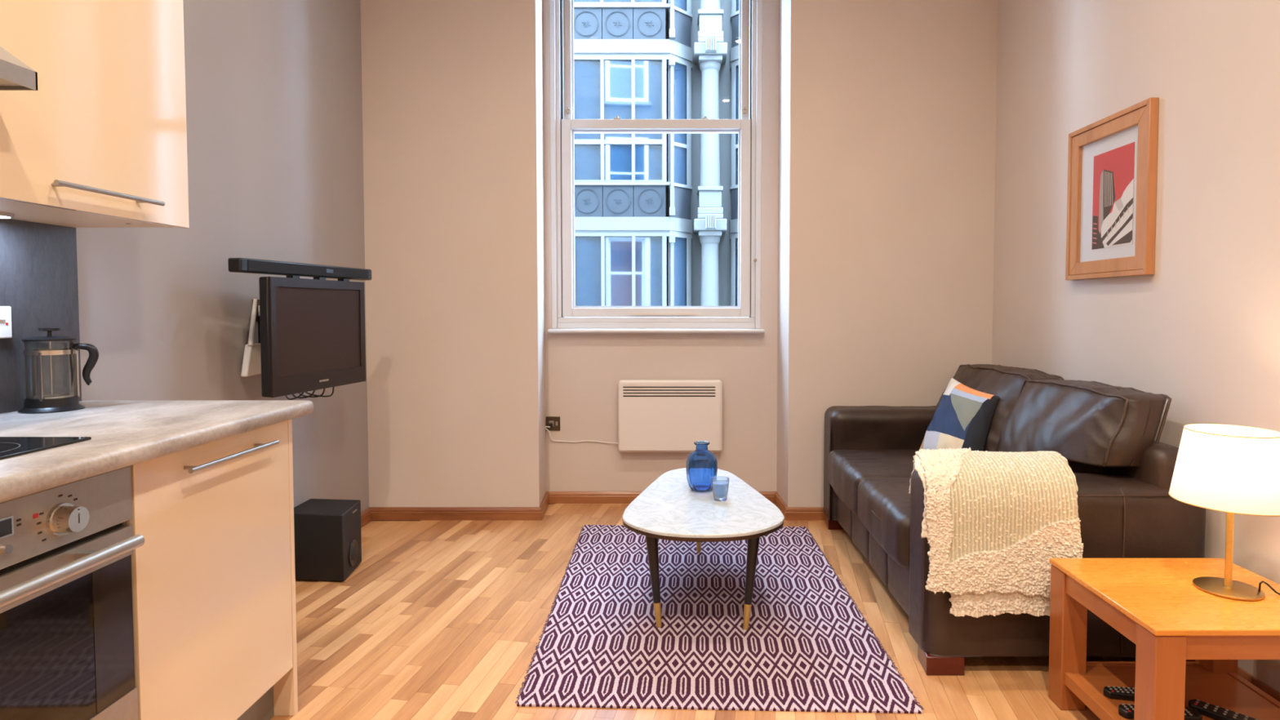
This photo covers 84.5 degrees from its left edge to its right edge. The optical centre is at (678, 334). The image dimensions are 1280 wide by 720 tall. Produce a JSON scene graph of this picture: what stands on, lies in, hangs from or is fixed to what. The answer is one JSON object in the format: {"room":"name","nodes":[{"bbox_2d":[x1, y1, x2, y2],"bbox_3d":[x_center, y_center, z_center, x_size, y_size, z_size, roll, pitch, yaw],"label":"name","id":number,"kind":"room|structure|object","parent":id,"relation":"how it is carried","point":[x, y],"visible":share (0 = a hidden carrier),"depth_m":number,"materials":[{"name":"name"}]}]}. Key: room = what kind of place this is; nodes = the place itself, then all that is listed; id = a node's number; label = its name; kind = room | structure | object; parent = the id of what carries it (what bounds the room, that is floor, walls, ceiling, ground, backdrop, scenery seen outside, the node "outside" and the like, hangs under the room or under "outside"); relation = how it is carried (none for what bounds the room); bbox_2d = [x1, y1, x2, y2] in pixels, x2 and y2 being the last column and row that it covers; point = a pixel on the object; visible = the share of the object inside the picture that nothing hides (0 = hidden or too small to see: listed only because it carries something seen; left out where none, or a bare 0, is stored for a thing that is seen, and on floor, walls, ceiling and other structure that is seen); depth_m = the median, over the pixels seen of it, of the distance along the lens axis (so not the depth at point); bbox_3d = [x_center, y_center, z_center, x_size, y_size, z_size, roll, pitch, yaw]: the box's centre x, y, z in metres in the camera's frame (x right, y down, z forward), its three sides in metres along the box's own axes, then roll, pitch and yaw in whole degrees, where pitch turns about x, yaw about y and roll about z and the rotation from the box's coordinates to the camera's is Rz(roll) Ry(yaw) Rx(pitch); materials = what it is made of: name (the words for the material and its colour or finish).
{"room":"living room","nodes":[
{"label":"living room","id":0,"kind":"room"},
{"bbox_2d":[75,0,368,511],"bbox_3d":[-1.840,-0.582,0.548,0.200,3.700,6.740,0,2,0],"label":"wall","id":1,"kind":"structure","parent":0,"point":[273,87],"depth_m":2.81,"materials":[{"name":"grey paint"}]},
{"bbox_2d":[0,46,37,90],"bbox_3d":[-1.514,-1.167,1.110,0.443,1.372,0.568,0,2,0],"label":"hood","id":2,"kind":"object","parent":1,"relation":"attached to","point":[15,74],"visible":1,"depth_m":1.39,"materials":[{"name":"metal"}]},
{"bbox_2d":[0,218,81,413],"bbox_3d":[-1.734,-0.024,1.140,0.011,0.499,1.780,0,2,0],"label":"backsplash","id":3,"kind":"structure","parent":1,"relation":"attached to","point":[38,262],"depth_m":1.90,"materials":[{"name":"grey stone"}]},
{"bbox_2d":[0,306,12,338],"bbox_3d":[-1.722,-0.030,1.745,0.011,0.082,0.146,0,2,0],"label":"wall socket","id":4,"kind":"object","parent":3,"relation":"attached to","point":[6,327],"visible":1,"depth_m":1.80,"materials":[{"name":"white plastic"}]},
{"bbox_2d":[0,313,4,319],"bbox_3d":[-1.718,-0.047,1.788,0.003,0.016,0.014,0,2,0],"label":"switch","id":5,"kind":"object","parent":4,"relation":"attached to","point":[2,315],"depth_m":1.79,"materials":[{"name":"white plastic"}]},
{"bbox_2d":[0,0,189,228],"bbox_3d":[-1.550,-1.085,1.697,0.377,1.582,0.584,0,2,0],"label":"upper cabinet","id":6,"kind":"object","parent":1,"relation":"attached to","point":[100,141],"visible":1,"depth_m":1.70,"materials":[{"name":"beige laminate"}]},
{"bbox_2d":[0,212,14,218],"bbox_3d":[-1.655,-0.290,1.705,0.068,0.010,0.068,0,2,0],"label":"light","id":7,"kind":"object","parent":6,"relation":"attached to","point":[2,215],"visible":1,"depth_m":1.71,"materials":[{"name":"metal"}]},
{"bbox_2d":[252,299,259,321],"bbox_3d":[-1.720,-0.103,2.946,0.040,0.090,0.145,0,2,0],"label":"wall socket","id":8,"kind":"object","parent":1,"relation":"attached to","point":[257,316],"visible":0.17,"depth_m":2.90,"materials":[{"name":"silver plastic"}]},
{"bbox_2d":[240,298,261,377],"bbox_3d":[-1.707,0.007,2.886,0.041,0.308,0.233,0,2,0],"label":"router","id":9,"kind":"object","parent":8,"relation":"attached to","point":[251,362],"visible":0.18,"depth_m":2.81,"materials":[{"name":"white plastic"}]},
{"bbox_2d":[257,276,365,399],"bbox_3d":[-1.616,0.029,2.961,0.267,0.518,0.606,0,2,8],"label":"television","id":10,"kind":"object","parent":1,"relation":"attached to","point":[311,332],"visible":1,"depth_m":2.87,"materials":[{"name":"black plastic"}]},
{"bbox_2d":[227,257,371,281],"bbox_3d":[-1.542,-0.264,2.944,0.058,0.063,0.797,0,2,10],"label":"soundbar","id":11,"kind":"object","parent":10,"relation":"attached to","point":[290,269],"visible":0.96,"depth_m":2.83,"materials":[{"name":"black plastic"}]},
{"bbox_2d":[247,259,368,278],"bbox_3d":[-1.516,-0.269,2.939,0.002,0.040,0.727,0,2,10],"label":"grille","id":12,"kind":"object","parent":11,"relation":"attached to","point":[290,269],"depth_m":2.86,"materials":[{"name":"black fabric"}]},
{"bbox_2d":[360,506,371,527],"bbox_3d":[-1.731,1.039,3.032,0.018,0.070,1.860,0,2,0],"label":"baseboard","id":13,"kind":"structure","parent":1,"relation":"attached to","point":[366,517],"depth_m":3.88,"materials":[{"name":"brown wood"}]},
{"bbox_2d":[360,0,998,506],"bbox_3d":[0.005,-0.724,4.245,3.890,3.700,0.700,0,2,0],"label":"wall","id":14,"kind":"structure","parent":0,"point":[878,117],"depth_m":3.91,"materials":[{"name":"beige paint"}]},
{"bbox_2d":[369,506,542,519],"bbox_3d":[-1.252,1.004,3.953,0.976,0.070,0.018,0,2,0],"label":"baseboard","id":15,"kind":"structure","parent":14,"relation":"attached to","point":[376,513],"depth_m":3.94,"materials":[{"name":"brown wood"}]},
{"bbox_2d":[539,491,548,519],"bbox_3d":[-0.786,0.998,4.122,0.018,0.070,0.360,0,2,-4],"label":"baseboard","id":16,"kind":"structure","parent":14,"relation":"attached to","point":[544,503],"depth_m":4.11,"materials":[{"name":"brown wood"}]},
{"bbox_2d":[546,416,559,431],"bbox_3d":[-0.762,0.539,4.269,0.086,0.086,0.030,0,2,0],"label":"wall socket","id":17,"kind":"object","parent":14,"relation":"attached to","point":[553,422],"visible":1,"depth_m":4.28,"materials":[{"name":"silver metal"}]},
{"bbox_2d":[545,379,722,452],"bbox_3d":[-0.275,0.487,4.239,1.074,0.432,0.085,0,2,0],"label":"heater","id":18,"kind":"object","parent":14,"relation":"attached to","point":[655,415],"visible":1,"depth_m":4.20,"materials":[{"name":"white metal"}]},
{"bbox_2d":[547,0,764,333],"bbox_3d":[-0.132,-1.206,4.334,1.300,2.382,0.365,0,2,0],"label":"window","id":19,"kind":"structure","parent":14,"relation":"in","point":[566,317],"depth_m":4.26,"materials":[{"name":"white paint"}]},
{"bbox_2d":[547,491,775,503],"bbox_3d":[-0.104,0.991,4.292,1.408,0.070,0.018,0,2,0],"label":"baseboard","id":20,"kind":"structure","parent":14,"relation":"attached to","point":[554,497],"depth_m":4.29,"materials":[{"name":"brown wood"}]},
{"bbox_2d":[773,491,787,519],"bbox_3d":[0.599,0.998,4.122,0.018,0.070,0.358,0,2,-3],"label":"baseboard","id":21,"kind":"structure","parent":14,"relation":"attached to","point":[779,502],"depth_m":4.11,"materials":[{"name":"brown wood"}]},
{"bbox_2d":[785,506,825,519],"bbox_3d":[1.174,1.004,3.953,1.151,0.070,0.018,0,2,0],"label":"baseboard","id":22,"kind":"structure","parent":14,"relation":"attached to","point":[791,513],"depth_m":3.94,"materials":[{"name":"brown wood"}]},
{"bbox_2d":[270,503,1135,719],"bbox_3d":[0.005,1.220,0.802,3.890,0.120,7.110,0,2,0],"label":"floor","id":23,"kind":"structure","parent":0,"point":[436,620],"depth_m":2.60,"materials":[{"name":"brown wood"}]},
{"bbox_2d":[0,465,144,719],"bbox_3d":[-1.396,0.710,1.161,0.668,0.872,0.595,0,2,0],"label":"oven","id":24,"kind":"object","parent":23,"relation":"on","point":[67,637],"visible":0.97,"depth_m":1.29,"materials":[{"name":"silver metal"}]},
{"bbox_2d":[122,418,297,719],"bbox_3d":[-1.405,0.684,1.760,0.650,0.878,0.595,0,2,0],"label":"base cabinet","id":25,"kind":"object","parent":23,"relation":"on","point":[213,573],"visible":0.62,"depth_m":1.71,"materials":[{"name":"beige laminate"}]},
{"bbox_2d":[293,498,361,581],"bbox_3d":[-1.587,0.920,3.174,0.276,0.297,0.266,0,2,0],"label":"subwoofer","id":26,"kind":"object","parent":23,"relation":"on","point":[328,538],"visible":0.89,"depth_m":3.06,"materials":[{"name":"black wood"}]},
{"bbox_2d":[515,524,924,713],"bbox_3d":[0.102,1.073,2.953,1.254,0.007,1.821,0,2,0],"label":"rug","id":27,"kind":"object","parent":23,"relation":"on","point":[806,646],"visible":0.95,"depth_m":2.54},
{"bbox_2d":[622,467,784,629],"bbox_3d":[0.094,0.873,2.972,0.614,0.396,1.032,0,2,0],"label":"coffee table","id":28,"kind":"object","parent":27,"relation":"on","point":[668,508],"visible":0.91,"depth_m":2.65,"materials":[{"name":"white stone"}]},
{"bbox_2d":[685,440,717,492],"bbox_3d":[0.101,0.568,3.044,0.136,0.207,0.136,0,2,0],"label":"vase","id":29,"kind":"object","parent":28,"relation":"on","point":[701,465],"visible":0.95,"depth_m":3.00,"materials":[{"name":"blue glass"}]},
{"bbox_2d":[711,475,729,501],"bbox_3d":[0.172,0.632,2.886,0.074,0.090,0.074,0,2,0],"label":"glass","id":30,"kind":"object","parent":28,"relation":"on","point":[720,488],"visible":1,"depth_m":2.87,"materials":[{"name":"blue glass"}]},
{"bbox_2d":[823,364,1205,675],"bbox_3d":[1.245,0.619,3.093,0.954,0.905,1.670,0,2,0],"label":"sofa","id":31,"kind":"object","parent":23,"relation":"on","point":[1106,433],"visible":0.65,"depth_m":2.41,"materials":[{"name":"brown leather"}]},
{"bbox_2d":[828,448,919,515],"bbox_3d":[1.138,0.698,3.414,0.740,0.213,0.616,0,2,0],"label":"seat cushion","id":32,"kind":"object","parent":31,"relation":"on","point":[847,468],"depth_m":3.32,"materials":[{"name":"brown leather"}]},
{"bbox_2d":[857,477,910,568],"bbox_3d":[1.138,0.721,2.797,0.740,0.214,0.621,0,2,0],"label":"seat cushion","id":33,"kind":"object","parent":31,"relation":"on","point":[883,503],"depth_m":2.70,"materials":[{"name":"brown leather"}]},
{"bbox_2d":[918,377,999,451],"bbox_3d":[1.334,0.418,3.311,0.247,0.386,0.485,-1,2,-16],"label":"throw pillow","id":34,"kind":"object","parent":31,"relation":"on","point":[962,418],"visible":0.83,"depth_m":3.24,"materials":[{"name":"multicoloured fabric"}]},
{"bbox_2d":[908,447,1083,617],"bbox_3d":[1.042,0.635,2.358,0.554,0.501,0.364,0,2,0],"label":"throw blanket","id":35,"kind":"object","parent":31,"relation":"on","point":[993,522],"visible":0.98,"depth_m":2.21,"materials":[{"name":"fabric"}]},
{"bbox_2d":[933,364,1059,451],"bbox_3d":[1.484,0.380,3.462,0.405,0.455,0.810,0,2,0],"label":"cushion","id":36,"kind":"object","parent":31,"relation":"on","point":[1007,383],"depth_m":3.20,"materials":[{"name":"brown leather"}]},
{"bbox_2d":[995,379,1166,475],"bbox_3d":[1.482,0.411,2.713,0.359,0.450,0.740,0,2,0],"label":"cushion","id":37,"kind":"object","parent":31,"relation":"on","point":[1100,428],"depth_m":2.48,"materials":[{"name":"brown leather"}]},
{"bbox_2d":[1048,558,1279,719],"bbox_3d":[1.391,0.902,1.911,0.527,0.430,0.480,0,2,0],"label":"side table","id":38,"kind":"object","parent":23,"relation":"on","point":[1156,604],"visible":0.93,"depth_m":1.91,"materials":[{"name":"orange wood"}]},
{"bbox_2d":[1102,685,1134,700],"bbox_3d":[1.276,0.993,1.944,0.189,0.021,0.042,0,2,8],"label":"remote control","id":39,"kind":"object","parent":38,"relation":"on","point":[1113,692],"visible":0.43,"depth_m":1.94,"materials":[{"name":"black plastic"}]},
{"bbox_2d":[1118,703,1202,719],"bbox_3d":[1.266,0.996,1.855,0.199,0.021,0.048,0,2,6],"label":"remote control","id":40,"kind":"object","parent":38,"relation":"on","point":[1126,711],"visible":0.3,"depth_m":1.85,"materials":[{"name":"black plastic"}]},
{"bbox_2d":[1073,666,1279,719],"bbox_3d":[1.391,1.013,1.915,0.457,0.016,0.410,0,2,0],"label":"shelf","id":41,"kind":"object","parent":38,"relation":"attached to","point":[1221,687],"depth_m":1.99,"materials":[{"name":"orange wood"}]},
{"bbox_2d":[1188,698,1257,719],"bbox_3d":[1.445,0.997,1.829,0.050,0.021,0.199,-2,3,-42],"label":"remote control","id":42,"kind":"object","parent":38,"relation":"on","point":[1215,712],"visible":0.98,"depth_m":1.85,"materials":[{"name":"black plastic"}]},
{"bbox_2d":[1168,423,1279,600],"bbox_3d":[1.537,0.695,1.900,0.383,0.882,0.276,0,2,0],"label":"table lamp","id":43,"kind":"object","parent":38,"relation":"on","point":[1231,469],"visible":1,"depth_m":1.82,"materials":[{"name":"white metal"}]},
{"bbox_3d":[-1.405,0.731,0.562,0.650,0.875,0.597,0,2,0],"label":"base cabinet","id":44,"kind":"object","parent":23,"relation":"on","visible":0},
{"bbox_2d":[0,400,313,502],"bbox_3d":[-1.403,0.246,1.150,0.673,0.040,1.820,0,2,0],"label":"countertop","id":45,"kind":"structure","parent":44,"relation":"on","point":[123,433],"depth_m":1.58,"materials":[{"name":"stone"}]},
{"bbox_2d":[0,436,91,459],"bbox_3d":[-1.452,0.223,1.156,0.497,0.006,0.574,0,2,0],"label":"cooktop","id":46,"kind":"object","parent":45,"relation":"in","point":[10,446],"visible":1,"depth_m":1.37,"materials":[{"name":"black glass"}]},
{"bbox_2d":[17,327,98,413],"bbox_3d":[-1.646,0.089,1.857,0.152,0.218,0.134,0,2,0],"label":"press","id":47,"kind":"object","parent":45,"relation":"on","point":[51,402],"visible":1,"depth_m":1.84,"materials":[{"name":"black plastic"}]},
{"bbox_2d":[991,0,1279,693],"bbox_3d":[1.850,-0.582,0.548,0.200,3.700,6.740,0,2,0],"label":"wall","id":48,"kind":"structure","parent":0,"point":[1201,331],"depth_m":2.51,"materials":[{"name":"beige paint"}]},
{"bbox_2d":[1065,97,1159,279],"bbox_3d":[1.732,-0.553,2.842,0.033,0.643,0.538,0,2,0],"label":"framed print","id":49,"kind":"object","parent":48,"relation":"attached to","point":[1113,159],"visible":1,"depth_m":2.80,"materials":[{"name":"brown wood"}]},
{"bbox_2d":[1237,666,1279,702],"bbox_3d":[1.741,1.133,0.604,0.018,0.070,6.720,0,2,0],"label":"baseboard","id":50,"kind":"structure","parent":48,"relation":"attached to","point":[1267,689],"depth_m":2.11,"materials":[{"name":"brown wood"}]},
{"label":"outside","id":51,"kind":"structure","parent":0,"visible":0},
{"bbox_3d":[0.000,9.898,10.398,40.000,0.200,10.780,0,2,0],"label":"street","id":52,"kind":"object","parent":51,"visible":0},
{"bbox_2d":[573,0,738,306],"bbox_3d":[0.000,-1.045,13.925,28.000,15.400,1.290,0,2,0],"label":"office building","id":53,"kind":"structure","parent":52,"relation":"on","point":[656,215],"depth_m":13.34,"materials":[{"name":"white paint"}]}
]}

